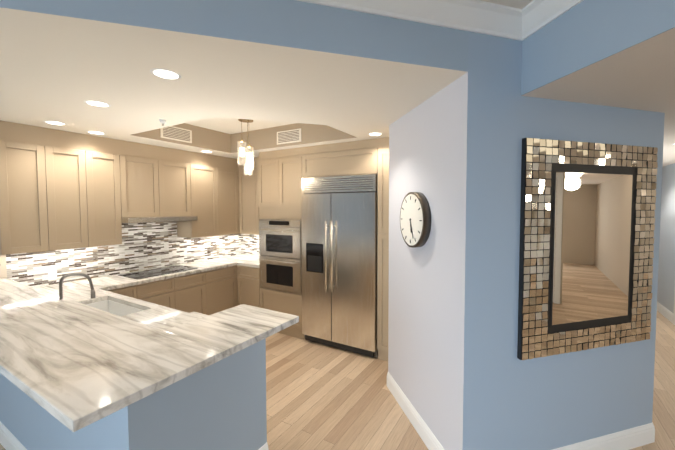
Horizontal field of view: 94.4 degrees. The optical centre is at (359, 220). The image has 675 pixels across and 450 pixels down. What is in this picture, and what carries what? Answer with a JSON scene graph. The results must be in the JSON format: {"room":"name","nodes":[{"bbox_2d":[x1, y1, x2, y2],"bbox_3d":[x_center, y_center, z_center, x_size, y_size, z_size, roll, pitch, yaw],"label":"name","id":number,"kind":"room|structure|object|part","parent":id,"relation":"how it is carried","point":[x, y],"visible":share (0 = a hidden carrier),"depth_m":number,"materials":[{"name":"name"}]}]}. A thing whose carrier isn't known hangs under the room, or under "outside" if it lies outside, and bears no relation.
{"room":"kitchen","nodes":[
{"label":"kitchen","id":0,"kind":"room"},
{"bbox_2d":[0,373,171,449],"bbox_3d":[-2.303,1.163,2.204,2.960,1.029,0.150,1,3,29],"label":"wall","id":1,"kind":"structure","parent":0,"point":[142,424],"depth_m":1.60,"materials":[{"name":"blue paint"}]},
{"bbox_2d":[0,421,26,449],"bbox_3d":[-2.323,1.609,2.139,2.946,0.142,0.016,1,3,29],"label":"baseboard","id":2,"kind":"structure","parent":1,"relation":"attached to","point":[8,440],"depth_m":2.24,"materials":[{"name":"white wood"}]},
{"bbox_2d":[0,278,298,431],"bbox_3d":[-2.078,0.623,2.297,3.239,0.040,1.130,1,3,29],"label":"countertop","id":3,"kind":"structure","parent":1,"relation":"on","point":[72,366],"depth_m":1.55,"materials":[{"name":"white stone"}]},
{"bbox_2d":[0,236,232,284],"bbox_3d":[-4.256,0.246,1.849,0.153,2.890,8.920,1,3,29],"label":"wall","id":4,"kind":"structure","parent":0,"point":[3,270],"depth_m":3.07,"materials":[{"name":"beige"}]},
{"bbox_2d":[0,120,59,254],"bbox_3d":[-3.292,-0.301,3.039,0.342,1.214,0.376,1,3,29],"label":"upper cabinet","id":5,"kind":"object","parent":4,"relation":"attached to","point":[29,218],"depth_m":2.97,"materials":[{"name":"beige paint"}]},
{"bbox_2d":[56,130,95,249],"bbox_3d":[-3.153,-0.311,3.290,0.342,1.214,0.435,1,3,29],"label":"upper cabinet","id":6,"kind":"object","parent":4,"relation":"attached to","point":[60,189],"depth_m":3.28,"materials":[{"name":"beige paint"}]},
{"bbox_2d":[92,135,127,245],"bbox_3d":[-2.999,-0.323,3.566,0.342,1.214,0.436,1,3,29],"label":"upper cabinet","id":7,"kind":"object","parent":4,"relation":"attached to","point":[111,154],"depth_m":3.55,"materials":[{"name":"beige paint"}]},
{"bbox_2d":[6,221,241,286],"bbox_3d":[-2.827,0.325,4.266,0.002,0.669,3.003,1,3,29],"label":"backsplash","id":8,"kind":"structure","parent":4,"relation":"attached to","point":[144,246],"depth_m":4.00,"materials":[{"name":"tile"}]},
{"bbox_2d":[48,269,56,280],"bbox_3d":[-3.322,0.593,3.376,0.006,0.110,0.070,1,3,29],"label":"electrical outlet plate","id":9,"kind":"object","parent":8,"relation":"attached to","point":[52,274],"visible":1,"depth_m":3.37,"materials":[{"name":"white plastic"}]},
{"bbox_2d":[128,141,167,216],"bbox_3d":[-2.819,-0.336,3.890,0.342,1.214,0.544,1,3,29],"label":"upper cabinet","id":10,"kind":"object","parent":4,"relation":"attached to","point":[145,161],"depth_m":3.87,"materials":[{"name":"beige paint"}]},
{"bbox_2d":[121,216,196,222],"bbox_3d":[-2.655,-0.012,4.056,0.478,0.063,0.846,1,3,29],"label":"range hood","id":11,"kind":"object","parent":10,"relation":"attached to","point":[155,219],"visible":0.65,"depth_m":3.85,"materials":[{"name":"silver metal"}]},
{"bbox_2d":[164,147,195,237],"bbox_3d":[-2.613,-0.352,4.262,0.342,1.214,0.544,1,3,29],"label":"upper cabinet","id":12,"kind":"object","parent":4,"relation":"attached to","point":[179,165],"depth_m":4.27,"materials":[{"name":"beige paint"}]},
{"bbox_2d":[196,152,215,236],"bbox_3d":[-2.408,-0.367,4.631,0.342,1.214,0.539,1,3,29],"label":"upper cabinet","id":13,"kind":"object","parent":4,"relation":"attached to","point":[205,222],"depth_m":4.56,"materials":[{"name":"beige paint"}]},
{"bbox_2d":[212,155,239,235],"bbox_3d":[-2.195,-0.381,4.954,0.401,1.214,0.472,1,3,29],"label":"upper cabinet","id":14,"kind":"object","parent":4,"relation":"attached to","point":[225,182],"depth_m":4.88,"materials":[{"name":"beige paint"}]},
{"bbox_2d":[236,157,259,234],"bbox_3d":[-1.714,-0.387,5.102,0.459,1.214,0.402,1,3,29],"label":"upper cabinet","id":15,"kind":"object","parent":4,"relation":"attached to","point":[249,209],"depth_m":4.99,"materials":[{"name":"beige paint"}]},
{"bbox_2d":[242,234,258,255],"bbox_3d":[-1.610,0.415,5.313,1.080,0.403,0.002,1,3,29],"label":"backsplash","id":16,"kind":"structure","parent":4,"relation":"attached to","point":[250,242],"depth_m":5.48,"materials":[{"name":"tile"}]},
{"bbox_2d":[256,157,258,183],"bbox_3d":[-1.412,-0.381,4.969,0.433,1.214,0.342,1,3,29],"label":"upper cabinet","id":17,"kind":"object","parent":4,"relation":"attached to","point":[257,158],"depth_m":4.87,"materials":[{"name":"beige paint"}]},
{"bbox_2d":[168,338,266,449],"bbox_3d":[-0.866,1.176,1.899,0.150,1.029,0.650,1,3,29],"label":"wall","id":18,"kind":"structure","parent":0,"point":[220,405],"depth_m":1.85,"materials":[{"name":"blue paint"}]},
{"bbox_2d":[258,442,268,449],"bbox_3d":[-0.832,1.623,1.807,0.016,0.142,0.810,1,3,29],"label":"baseboard","id":19,"kind":"structure","parent":18,"relation":"attached to","point":[265,447],"depth_m":2.14,"materials":[{"name":"white wood"}]},
{"bbox_2d":[0,0,468,158],"bbox_3d":[-1.100,-1.078,3.008,4.195,0.340,3.435,1,3,29],"label":"ceiling","id":20,"kind":"structure","parent":0,"point":[317,74],"depth_m":1.77,"materials":[{"name":"white paint"}]},
{"bbox_2d":[43,121,66,124],"bbox_3d":[-2.823,-0.900,2.893,0.158,0.002,0.158,1,3,20],"label":"recessed light","id":21,"kind":"object","parent":20,"relation":"in","point":[50,122],"depth_m":2.88,"materials":[{"name":"white"}]},
{"bbox_2d":[86,131,105,133],"bbox_3d":[-2.762,-0.916,3.271,0.158,0.002,0.158,1,3,20],"label":"recessed light","id":22,"kind":"object","parent":20,"relation":"in","point":[93,132],"depth_m":3.26,"materials":[{"name":"white"}]},
{"bbox_2d":[84,100,110,106],"bbox_3d":[-1.977,-0.878,2.356,0.158,0.002,0.158,1,3,20],"label":"recessed light","id":23,"kind":"object","parent":20,"relation":"in","point":[91,102],"depth_m":2.34,"materials":[{"name":"white"}]},
{"bbox_2d":[159,119,165,125],"bbox_3d":[-1.766,-0.874,2.800,0.056,0.050,0.056,1,3,29],"label":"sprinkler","id":24,"kind":"object","parent":20,"relation":"attached to","point":[162,121],"visible":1,"depth_m":2.78,"materials":[{"name":"white plastic"}]},
{"bbox_2d":[150,68,181,79],"bbox_3d":[-1.136,-0.856,1.833,0.158,0.002,0.158,-1,2,-16],"label":"recessed light","id":25,"kind":"object","parent":20,"relation":"in","point":[165,73],"depth_m":1.83,"materials":[{"name":"white"}]},
{"bbox_2d":[160,126,191,142],"bbox_3d":[-2.239,-1.057,3.821,0.013,0.160,0.380,1,3,29],"label":"ceiling vent","id":26,"kind":"object","parent":20,"relation":"in","point":[185,135],"depth_m":3.81,"materials":[{"name":"white metal"}]},
{"bbox_2d":[237,119,253,174],"bbox_3d":[-1.346,-0.878,3.725,0.187,0.660,0.199,1,3,29],"label":"pendant light","id":27,"kind":"object","parent":20,"relation":"hanging from","point":[245,156],"visible":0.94,"depth_m":3.67,"materials":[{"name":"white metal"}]},
{"bbox_2d":[277,128,300,144],"bbox_3d":[-0.903,-1.063,3.976,0.400,0.160,0.013,1,3,29],"label":"ceiling vent","id":28,"kind":"object","parent":20,"relation":"in","point":[289,136],"depth_m":3.96,"materials":[{"name":"white metal"}]},
{"bbox_2d":[368,132,381,135],"bbox_3d":[0.169,-0.919,3.337,0.158,0.002,0.158,1,3,20],"label":"recessed light","id":29,"kind":"object","parent":20,"relation":"in","point":[374,133],"depth_m":3.35,"materials":[{"name":"white"}]},
{"bbox_2d":[258,151,273,218],"bbox_3d":[-1.091,-0.499,4.614,0.456,0.948,0.642,1,3,29],"label":"upper cabinet","id":30,"kind":"object","parent":0,"relation":"attached to","point":[265,163],"depth_m":4.39,"materials":[{"name":"beige paint"}]},
{"bbox_2d":[274,147,303,219],"bbox_3d":[-0.795,-0.492,4.450,0.456,0.948,0.642,1,3,29],"label":"upper cabinet","id":31,"kind":"object","parent":0,"relation":"attached to","point":[282,173],"depth_m":4.19,"materials":[{"name":"beige paint"}]},
{"bbox_2d":[0,311,674,449],"bbox_3d":[2.797,1.796,0.560,15.000,0.100,13.400,1,3,29],"label":"floor","id":32,"kind":"structure","parent":0,"point":[319,396],"depth_m":2.85,"materials":[{"name":"brown wood"}]},
{"bbox_2d":[108,284,143,300],"bbox_3d":[-2.863,1.176,3.580,0.637,0.888,0.390,1,3,29],"label":"base cabinet","id":33,"kind":"object","parent":32,"relation":"on","point":[136,291],"depth_m":3.50,"materials":[{"name":"beige paint"}]},
{"bbox_2d":[56,286,207,330],"bbox_3d":[-1.888,0.853,2.426,2.160,0.230,0.660,1,3,29],"label":"countertop","id":34,"kind":"structure","parent":33,"relation":"on","point":[157,316],"depth_m":2.73,"materials":[{"name":"white stone"}]},
{"bbox_2d":[90,289,94,298],"bbox_3d":[-2.184,0.652,2.430,0.117,0.170,0.234,1,3,29],"label":"faucet","id":35,"kind":"object","parent":34,"relation":"on","point":[92,294],"visible":0.27,"depth_m":2.52,"materials":[{"name":"silver metal"}]},
{"bbox_2d":[59,273,93,299],"bbox_3d":[-2.212,0.573,2.447,0.022,0.327,0.217,1,3,29],"label":"faucet spout","id":36,"kind":"object","parent":35,"relation":"attached to","point":[68,275],"visible":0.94,"depth_m":2.39,"materials":[{"name":"silver metal"}]},
{"bbox_2d":[144,276,179,309],"bbox_3d":[-2.694,1.163,3.884,0.637,0.888,0.544,1,3,29],"label":"base cabinet","id":37,"kind":"object","parent":32,"relation":"on","point":[166,292],"depth_m":3.81,"materials":[{"name":"beige paint"}]},
{"bbox_2d":[180,272,203,313],"bbox_3d":[-2.488,1.148,4.255,0.637,0.888,0.543,1,3,29],"label":"base cabinet","id":38,"kind":"object","parent":32,"relation":"on","point":[189,284],"depth_m":4.10,"materials":[{"name":"beige paint"}]},
{"bbox_2d":[200,265,235,314],"bbox_3d":[-2.242,1.132,4.637,0.696,0.888,0.599,1,3,29],"label":"base cabinet","id":39,"kind":"object","parent":32,"relation":"on","point":[210,292],"depth_m":4.46,"materials":[{"name":"beige paint"}]},
{"bbox_2d":[236,265,260,306],"bbox_3d":[-1.521,1.121,4.886,0.486,0.888,0.702,1,3,29],"label":"base cabinet","id":40,"kind":"object","parent":32,"relation":"on","point":[248,287],"depth_m":4.64,"materials":[{"name":"beige paint"}]},
{"bbox_2d":[35,254,258,293],"bbox_3d":[-2.546,0.687,4.128,0.648,0.040,3.008,1,3,29],"label":"countertop","id":41,"kind":"structure","parent":40,"relation":"on","point":[115,281],"depth_m":3.72,"materials":[{"name":"white stone"}]},
{"bbox_2d":[118,265,196,278],"bbox_3d":[-2.588,0.665,4.053,0.450,0.008,0.760,1,3,29],"label":"cooktop","id":42,"kind":"object","parent":41,"relation":"in","point":[154,272],"visible":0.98,"depth_m":3.99,"materials":[{"name":"black glass"}]},
{"bbox_2d":[235,258,259,267],"bbox_3d":[-1.493,0.655,4.889,0.455,0.040,0.654,1,3,29],"label":"countertop","id":43,"kind":"structure","parent":40,"relation":"on","point":[251,262],"depth_m":4.69,"materials":[{"name":"white stone"}]},
{"bbox_2d":[260,287,304,338],"bbox_3d":[-0.943,1.270,4.606,0.794,0.614,0.642,1,3,29],"label":"base cabinet","id":44,"kind":"object","parent":32,"relation":"on","point":[287,302],"depth_m":4.29,"materials":[{"name":"beige paint"}]},
{"bbox_2d":[259,219,301,293],"bbox_3d":[-0.978,0.473,4.509,0.751,0.981,0.646,1,3,29],"label":"wall oven","id":45,"kind":"object","parent":44,"relation":"in","point":[280,252],"visible":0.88,"depth_m":4.26,"materials":[{"name":"silver metal"}]},
{"bbox_2d":[301,174,377,356],"bbox_3d":[-0.147,0.519,4.066,1.070,2.120,0.717,1,3,29],"label":"fridge","id":46,"kind":"object","parent":32,"relation":"on","point":[343,315],"depth_m":3.77,"materials":[{"name":"silver metal"}]},
{"bbox_3d":[-0.365,0.440,3.809,0.109,0.860,0.062,1,3,29],"label":"fridge handle","id":47,"kind":"part","parent":46,"relation":"part of","materials":[{"name":"silver metal"}]},
{"bbox_2d":[374,137,388,360],"bbox_3d":[0.497,0.337,3.767,0.320,2.548,0.642,1,3,29],"label":"tall cabinet","id":48,"kind":"object","parent":32,"relation":"on","point":[381,145],"depth_m":3.54,"materials":[{"name":"beige paint"}]},
{"bbox_2d":[302,139,373,177],"bbox_3d":[-0.119,-0.748,4.064,1.081,0.404,0.642,1,3,29],"label":"upper cabinet","id":49,"kind":"object","parent":0,"relation":"attached to","point":[350,158],"depth_m":3.78,"materials":[{"name":"beige paint"}]},
{"bbox_2d":[481,0,532,8],"bbox_3d":[2.797,-1.191,0.435,15.000,0.100,13.400,1,3,29],"label":"ceiling","id":50,"kind":"structure","parent":0,"point":[520,4],"depth_m":1.71,"materials":[{"name":"beige paint"}]},
{"bbox_2d":[388,32,664,449],"bbox_3d":[2.165,0.143,4.322,2.040,2.890,5.820,1,3,29],"label":"wall","id":51,"kind":"structure","parent":0,"point":[463,375],"depth_m":2.03,"materials":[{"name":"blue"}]},
{"bbox_2d":[400,192,430,247],"bbox_3d":[0.422,-0.003,2.427,0.068,0.430,0.430,-1,2,-16],"label":"clock","id":52,"kind":"object","parent":51,"relation":"attached to","point":[415,218],"visible":1,"depth_m":2.34,"materials":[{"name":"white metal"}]},
{"bbox_2d":[387,372,654,449],"bbox_3d":[1.016,1.601,2.343,2.031,0.142,1.187,1,3,29],"label":"baseboard","id":53,"kind":"structure","parent":51,"relation":"attached to","point":[634,437],"depth_m":2.29,"materials":[{"name":"white wood"}]},
{"bbox_2d":[517,138,657,359],"bbox_3d":[1.555,0.181,2.090,1.140,1.380,0.042,-1,2,-16],"label":"mirror","id":54,"kind":"object","parent":51,"relation":"attached to","point":[593,210],"depth_m":2.05,"materials":[{"name":"multicoloured mirror"}]},
{"bbox_3d":[1.560,0.182,2.075,1.135,1.375,0.010,-1,2,-16],"label":"mirror frame","id":55,"kind":"part","parent":54,"relation":"part of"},
{"bbox_2d":[521,0,674,94],"bbox_3d":[1.833,-0.874,-0.714,0.180,0.438,5.500,-1,2,-16],"label":"header beam","id":56,"kind":"structure","parent":0,"point":[583,34],"depth_m":1.51,"materials":[{"name":"blue paint"}]},
{"bbox_2d":[522,28,674,166],"bbox_3d":[5.549,-0.818,0.244,9.588,0.250,9.292,1,3,29],"label":"ceiling","id":57,"kind":"structure","parent":0,"point":[640,76],"depth_m":1.74,"materials":[{"name":"beige paint"}]},
{"bbox_2d":[657,163,674,312],"bbox_3d":[4.549,0.151,4.125,0.140,2.890,3.850,1,3,29],"label":"wall","id":58,"kind":"structure","parent":0,"point":[666,282],"depth_m":5.04,"materials":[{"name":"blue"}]},
{"bbox_2d":[657,302,672,322],"bbox_3d":[5.050,1.480,5.245,0.016,0.142,1.205,1,3,29],"label":"baseboard","id":59,"kind":"structure","parent":58,"relation":"attached to","point":[661,309],"depth_m":5.02,"materials":[{"name":"white wood"}]},
{"bbox_2d":[673,289,674,324],"bbox_3d":[4.499,0.404,4.066,0.160,2.390,1.300,1,3,29],"label":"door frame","id":60,"kind":"structure","parent":58,"relation":"attached to","point":[674,309],"depth_m":4.67,"materials":[{"name":"white wood"}]},
{"bbox_3d":[2.179,0.381,-1.388,14.250,2.890,9.500,1,3,29],"label":"wall","id":61,"kind":"structure","parent":0,"visible":0},
{"bbox_2d":[296,0,583,40],"bbox_3d":[-0.222,-1.079,0.305,8.351,0.112,3.960,1,3,29],"label":"crown molding","id":62,"kind":"structure","parent":61,"relation":"attached to","point":[499,20],"depth_m":1.71,"materials":[{"name":"white"}]}
]}

